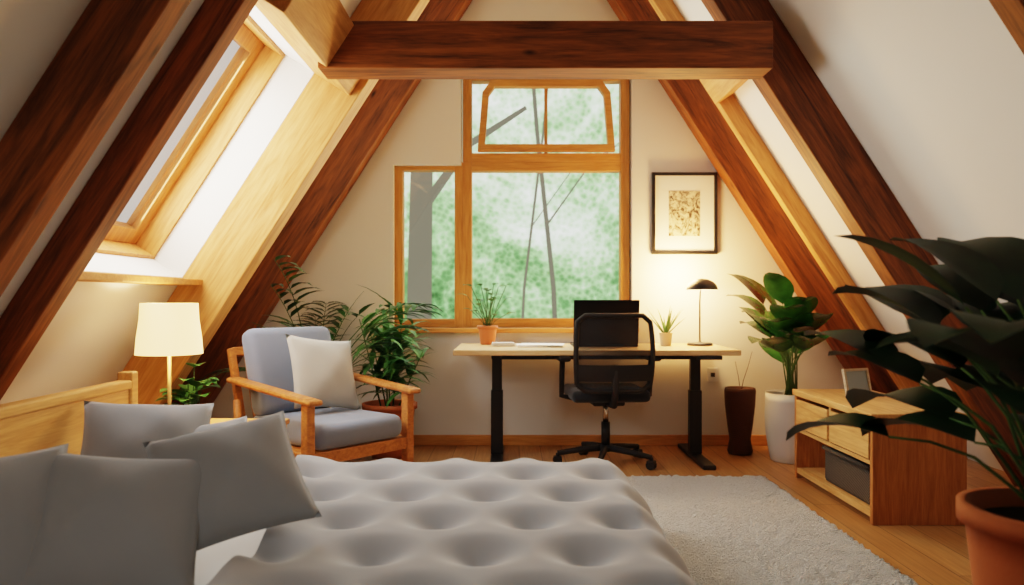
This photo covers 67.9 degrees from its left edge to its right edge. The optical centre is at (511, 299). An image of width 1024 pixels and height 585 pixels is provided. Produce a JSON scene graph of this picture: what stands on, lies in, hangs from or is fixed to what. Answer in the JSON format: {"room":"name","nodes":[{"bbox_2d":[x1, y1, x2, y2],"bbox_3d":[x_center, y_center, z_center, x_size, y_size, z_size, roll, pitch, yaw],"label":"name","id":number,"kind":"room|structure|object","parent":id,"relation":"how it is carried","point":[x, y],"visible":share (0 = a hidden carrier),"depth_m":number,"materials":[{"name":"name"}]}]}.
{"room":"attic bedroom","nodes":[
{"label":"attic bedroom","id":0,"kind":"room"},
{"bbox_2d":[0,0,360,403],"bbox_3d":[-1.430,-1.159,1.750,3.477,5.090,8.100,0,0,0],"label":"ceiling","id":1,"kind":"structure","parent":0,"point":[90,339],"depth_m":3.62,"materials":[{"name":"beige paint"}]},
{"bbox_2d":[0,0,191,296],"bbox_3d":[-1.119,-1.077,2.450,2.987,4.478,0.110,0,0,0],"label":"roof beam","id":2,"kind":"structure","parent":1,"relation":"attached to","point":[104,57],"depth_m":2.40,"materials":[{"name":"brown wood"}]},
{"bbox_2d":[0,0,257,399],"bbox_3d":[-1.153,-1.099,2.990,2.920,4.434,0.100,0,0,0],"label":"roof beam","id":3,"kind":"structure","parent":1,"relation":"attached to","point":[211,31],"depth_m":2.94,"materials":[{"name":"brown wood"}]},
{"bbox_2d":[78,272,202,285],"bbox_3d":[-1.967,-0.099,3.660,0.453,0.035,1.240,0,0,0],"label":"windowsill","id":4,"kind":"object","parent":1,"relation":"attached to","point":[86,276],"visible":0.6,"depth_m":3.53,"materials":[{"name":"brown wood"}]},
{"bbox_2d":[96,16,284,258],"bbox_3d":[-1.742,-0.868,3.660,0.936,1.276,1.240,0,0,0],"label":"frame","id":5,"kind":"structure","parent":1,"relation":"attached to","point":[257,58],"depth_m":4.24,"materials":[{"name":"brown wood"}]},
{"bbox_2d":[116,0,429,404],"bbox_3d":[-1.090,-1.059,4.360,3.046,4.516,0.160,0,0,0],"label":"roof beam","id":6,"kind":"structure","parent":1,"relation":"attached to","point":[317,121],"depth_m":4.28,"materials":[{"name":"brown wood"}]},
{"bbox_2d":[256,0,359,94],"bbox_3d":[-0.946,-1.318,3.660,0.332,0.335,1.240,0,0,0],"label":"roof beam","id":7,"kind":"structure","parent":1,"relation":"attached to","point":[316,30],"depth_m":3.45,"materials":[{"name":"brown wood"}]},
{"bbox_2d":[171,0,472,404],"bbox_3d":[-1.115,-1.075,5.410,2.996,4.483,0.160,0,0,0],"label":"roof beam","id":8,"kind":"structure","parent":1,"relation":"attached to","point":[387,99],"depth_m":5.33,"materials":[{"name":"brown wood"}]},
{"bbox_2d":[116,0,843,434],"bbox_3d":[0.200,-1.334,5.625,6.800,4.769,0.250,0,0,0],"label":"wall","id":9,"kind":"structure","parent":0,"point":[356,248],"depth_m":5.50,"materials":[{"name":"beige paint"}]},
{"bbox_2d":[395,162,462,326],"bbox_3d":[-0.610,-0.405,5.610,0.500,1.210,0.100,0,0,0],"label":"window","id":10,"kind":"structure","parent":9,"relation":"in","point":[400,171],"depth_m":5.56,"materials":[{"name":"brown wood"}]},
{"bbox_2d":[398,327,572,332],"bbox_3d":[0.005,0.217,5.515,1.810,0.035,0.170,0,0,0],"label":"windowsill","id":11,"kind":"object","parent":9,"relation":"attached to","point":[433,329],"visible":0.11,"depth_m":5.43,"materials":[{"name":"brown wood"}]},
{"bbox_2d":[463,79,628,161],"bbox_3d":[0.250,-1.340,5.590,1.220,0.660,0.140,0,0,0],"label":"window","id":12,"kind":"structure","parent":9,"relation":"in","point":[623,155],"depth_m":5.56,"materials":[{"name":"brown wood"}]},
{"bbox_2d":[463,162,628,326],"bbox_3d":[0.250,-0.405,5.610,1.220,1.210,0.100,0,0,0],"label":"window","id":13,"kind":"structure","parent":9,"relation":"in","point":[622,168],"depth_m":5.56,"materials":[{"name":"brown wood"}]},
{"bbox_2d":[414,435,767,444],"bbox_3d":[0.200,1.012,5.491,6.000,0.075,0.018,0,0,0],"label":"baseboard","id":14,"kind":"structure","parent":9,"relation":"attached to","point":[418,439],"depth_m":5.48,"materials":[{"name":"brown wood"}]},
{"bbox_2d":[652,172,717,253],"bbox_3d":[1.245,-0.625,5.484,0.470,0.590,0.029,0,0,0],"label":"picture frame","id":15,"kind":"object","parent":9,"relation":"attached to","point":[684,204],"visible":1,"depth_m":5.49,"materials":[{"name":"black"}]},
{"bbox_2d":[707,368,717,381],"bbox_3d":[1.450,0.540,5.492,0.080,0.100,0.013,0,0,0],"label":"wall outlet","id":16,"kind":"object","parent":9,"relation":"attached to","point":[712,373],"visible":1,"depth_m":5.49,"materials":[{"name":"white plastic"}]},
{"bbox_2d":[341,445,1013,584],"bbox_3d":[0.200,1.110,1.750,6.800,0.120,8.300,0,0,0],"label":"floor","id":17,"kind":"structure","parent":0,"point":[928,554],"depth_m":4.35,"materials":[{"name":"brown wood"}]},
{"bbox_2d":[134,303,202,404],"bbox_3d":[-1.650,0.532,3.660,0.304,1.035,0.304,0,0,0],"label":"floor lamp","id":18,"kind":"object","parent":17,"relation":"on","point":[163,329],"visible":0.7,"depth_m":3.54,"materials":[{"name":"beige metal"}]},
{"bbox_2d":[154,362,220,404],"bbox_3d":[-1.742,0.687,4.045,0.384,0.726,0.303,0,0,35],"label":"potted plant","id":19,"kind":"object","parent":17,"relation":"on","point":[183,395],"visible":0.34,"depth_m":4.02,"materials":[{"name":"green plant"}]},
{"bbox_2d":[210,418,289,425],"bbox_3d":[-1.300,0.815,3.525,0.420,0.470,0.410,0,0,0],"label":"nightstand","id":20,"kind":"object","parent":17,"relation":"on","point":[213,420],"visible":0.03,"depth_m":3.69,"materials":[{"name":"brown wood"}]},
{"bbox_2d":[203,255,442,378],"bbox_3d":[-1.122,0.397,4.853,1.468,1.306,1.190,0,0,0],"label":"potted palm","id":21,"kind":"object","parent":17,"relation":"on","point":[406,306],"visible":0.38,"depth_m":4.68,"materials":[{"name":"green plant"}]},
{"bbox_2d":[226,326,420,461],"bbox_3d":[-1.078,0.607,4.254,0.871,0.896,0.745,0,0,40],"label":"armchair","id":22,"kind":"object","parent":17,"relation":"on","point":[307,375],"visible":0.8,"depth_m":4.21,"materials":[{"name":"grey fabric"}]},
{"bbox_2d":[0,371,697,584],"bbox_3d":[-0.599,0.683,2.475,2.249,0.730,1.803,0,0,0],"label":"bed","id":23,"kind":"object","parent":17,"relation":"on","point":[385,521],"visible":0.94,"depth_m":2.35,"materials":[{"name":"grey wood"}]},
{"bbox_2d":[0,401,321,584],"bbox_3d":[-1.090,0.540,2.343,1.121,0.397,1.553,0,0,0],"label":"pillows","id":24,"kind":"object","parent":23,"relation":"on","point":[149,487],"depth_m":1.94,"materials":[{"name":"grey fabric"}]},
{"bbox_2d":[350,285,434,459],"bbox_3d":[-0.814,0.471,5.093,0.654,1.157,0.651,0,0,0],"label":"potted plant","id":25,"kind":"object","parent":17,"relation":"on","point":[392,366],"visible":0.68,"depth_m":5.01,"materials":[{"name":"green plant"}]},
{"bbox_2d":[453,343,740,469],"bbox_3d":[0.527,0.680,5.060,1.785,0.740,0.760,0,0,0],"label":"desk","id":26,"kind":"object","parent":17,"relation":"on","point":[695,354],"visible":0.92,"depth_m":5.04,"materials":[{"name":"brown wood"}]},
{"bbox_2d":[457,283,514,344],"bbox_3d":[-0.181,0.097,5.272,0.412,0.425,0.349,0,0,0],"label":"potted plant","id":27,"kind":"object","parent":26,"relation":"on","point":[487,332],"visible":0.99,"depth_m":5.25,"materials":[{"name":"green plant"}]},
{"bbox_2d":[491,342,564,346],"bbox_3d":[0.109,0.297,5.071,0.496,0.024,0.245,0,0,0],"label":"paper stack","id":28,"kind":"object","parent":26,"relation":"on","point":[492,343],"visible":1,"depth_m":5.05,"materials":[{"name":"white paper"}]},
{"bbox_2d":[570,300,639,345],"bbox_3d":[0.620,0.154,5.139,0.430,0.310,0.352,0,0,0],"label":"laptop","id":29,"kind":"object","parent":26,"relation":"on","point":[581,307],"visible":0.34,"depth_m":4.97,"materials":[{"name":"black plastic"}]},
{"bbox_2d":[648,305,683,345],"bbox_3d":[1.041,0.167,5.140,0.267,0.284,0.254,0,0,0],"label":"potted succulent","id":30,"kind":"object","parent":26,"relation":"on","point":[665,335],"visible":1,"depth_m":5.11,"materials":[{"name":"green plant"}]},
{"bbox_2d":[686,278,717,345],"bbox_3d":[1.295,0.081,5.180,0.210,0.456,0.209,0,0,0],"label":"desk lamp","id":31,"kind":"object","parent":26,"relation":"on","point":[701,284],"visible":1,"depth_m":5.12,"materials":[{"name":"black metal"}]},
{"bbox_2d":[553,313,660,469],"bbox_3d":[0.597,0.565,4.862,0.671,0.971,0.662,0,0,0],"label":"office chair","id":32,"kind":"object","parent":17,"relation":"on","point":[614,358],"visible":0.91,"depth_m":4.58,"materials":[{"name":"black plastic"}]},
{"bbox_2d":[724,353,755,455],"bbox_3d":[1.560,0.700,5.200,0.210,0.700,0.210,0,0,0],"label":"wicker vase","id":33,"kind":"object","parent":17,"relation":"on","point":[740,401],"visible":1,"depth_m":5.13,"materials":[{"name":"brown"}]},
{"bbox_2d":[627,475,917,584],"bbox_3d":[1.045,1.030,3.290,0.850,0.040,2.280,0,0,0],"label":"area rug","id":34,"kind":"object","parent":17,"relation":"on","point":[746,529],"visible":0.91,"depth_m":3.27,"materials":[{"name":"grey carpet"}]},
{"bbox_2d":[726,272,833,463],"bbox_3d":[1.783,0.433,4.887,0.656,1.234,1.139,0,0,0],"label":"potted plant","id":35,"kind":"object","parent":17,"relation":"on","point":[787,324],"visible":0.85,"depth_m":4.84,"materials":[{"name":"green plant"}]},
{"bbox_2d":[792,389,966,524],"bbox_3d":[1.895,0.790,4.030,0.450,0.520,1.000,0,0,0],"label":"sideboard","id":36,"kind":"object","parent":17,"relation":"on","point":[891,481],"visible":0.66,"depth_m":3.54,"materials":[{"name":"brown wood"}]},
{"bbox_2d":[841,368,871,393],"bbox_3d":[1.908,0.455,4.225,0.190,0.150,0.072,0,0,-25],"label":"photo frame","id":37,"kind":"object","parent":36,"relation":"on","point":[858,378],"visible":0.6,"depth_m":4.22,"materials":[{"name":"brown wood"}]},
{"bbox_2d":[786,234,1023,584],"bbox_3d":[1.304,0.438,1.690,1.160,1.224,1.357,0,0,0],"label":"potted plant","id":38,"kind":"object","parent":17,"relation":"on","point":[974,273],"visible":1,"depth_m":1.84,"materials":[{"name":"green plant"}]},
{"bbox_2d":[673,0,1023,470],"bbox_3d":[1.830,-1.159,1.750,3.477,5.090,8.100,0,0,0],"label":"ceiling","id":39,"kind":"structure","parent":0,"point":[932,91],"depth_m":3.42,"materials":[{"name":"beige paint"}]},
{"bbox_2d":[700,79,747,104],"bbox_3d":[1.348,-1.409,4.555,0.221,0.239,0.930,0,0,0],"label":"roof beam","id":40,"kind":"structure","parent":39,"relation":"attached to","point":[718,90],"depth_m":4.82,"materials":[{"name":"brown wood"}]},
{"bbox_2d":[607,0,898,393],"bbox_3d":[1.515,-1.075,5.410,2.996,4.483,0.160,0,0,0],"label":"roof beam","id":41,"kind":"structure","parent":39,"relation":"attached to","point":[707,124],"depth_m":5.33,"materials":[{"name":"brown wood"}]},
{"bbox_2d":[648,0,967,458],"bbox_3d":[1.562,-1.105,5.060,2.903,4.424,0.080,0,0,0],"label":"roof beam","id":42,"kind":"structure","parent":39,"relation":"attached to","point":[731,110],"depth_m":5.02,"materials":[{"name":"brown wood"}]},
{"bbox_2d":[701,0,1023,486],"bbox_3d":[1.507,-1.069,4.020,3.012,4.494,0.140,0,0,0],"label":"roof beam","id":43,"kind":"structure","parent":39,"relation":"attached to","point":[792,90],"depth_m":3.95,"materials":[{"name":"brown wood"}]},
{"bbox_2d":[318,21,772,78],"bbox_3d":[0.165,-1.262,3.850,2.250,0.235,0.200,0,0,0],"label":"beam","id":44,"kind":"structure","parent":43,"relation":"attached to","point":[371,49],"depth_m":3.75,"materials":[{"name":"brown wood"}]},
{"bbox_2d":[989,0,1023,54],"bbox_3d":[1.520,-1.077,2.320,2.987,4.478,0.110,0,0,0],"label":"roof beam","id":45,"kind":"structure","parent":39,"relation":"attached to","point":[1011,12],"depth_m":2.33,"materials":[{"name":"brown wood"}]},
{"label":"outside","id":46,"kind":"structure","parent":0,"visible":0},
{"bbox_2d":[405,84,618,318],"bbox_3d":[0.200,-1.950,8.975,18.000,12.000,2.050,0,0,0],"label":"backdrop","id":47,"kind":"structure","parent":46,"point":[554,237],"depth_m":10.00,"materials":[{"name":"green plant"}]}
]}

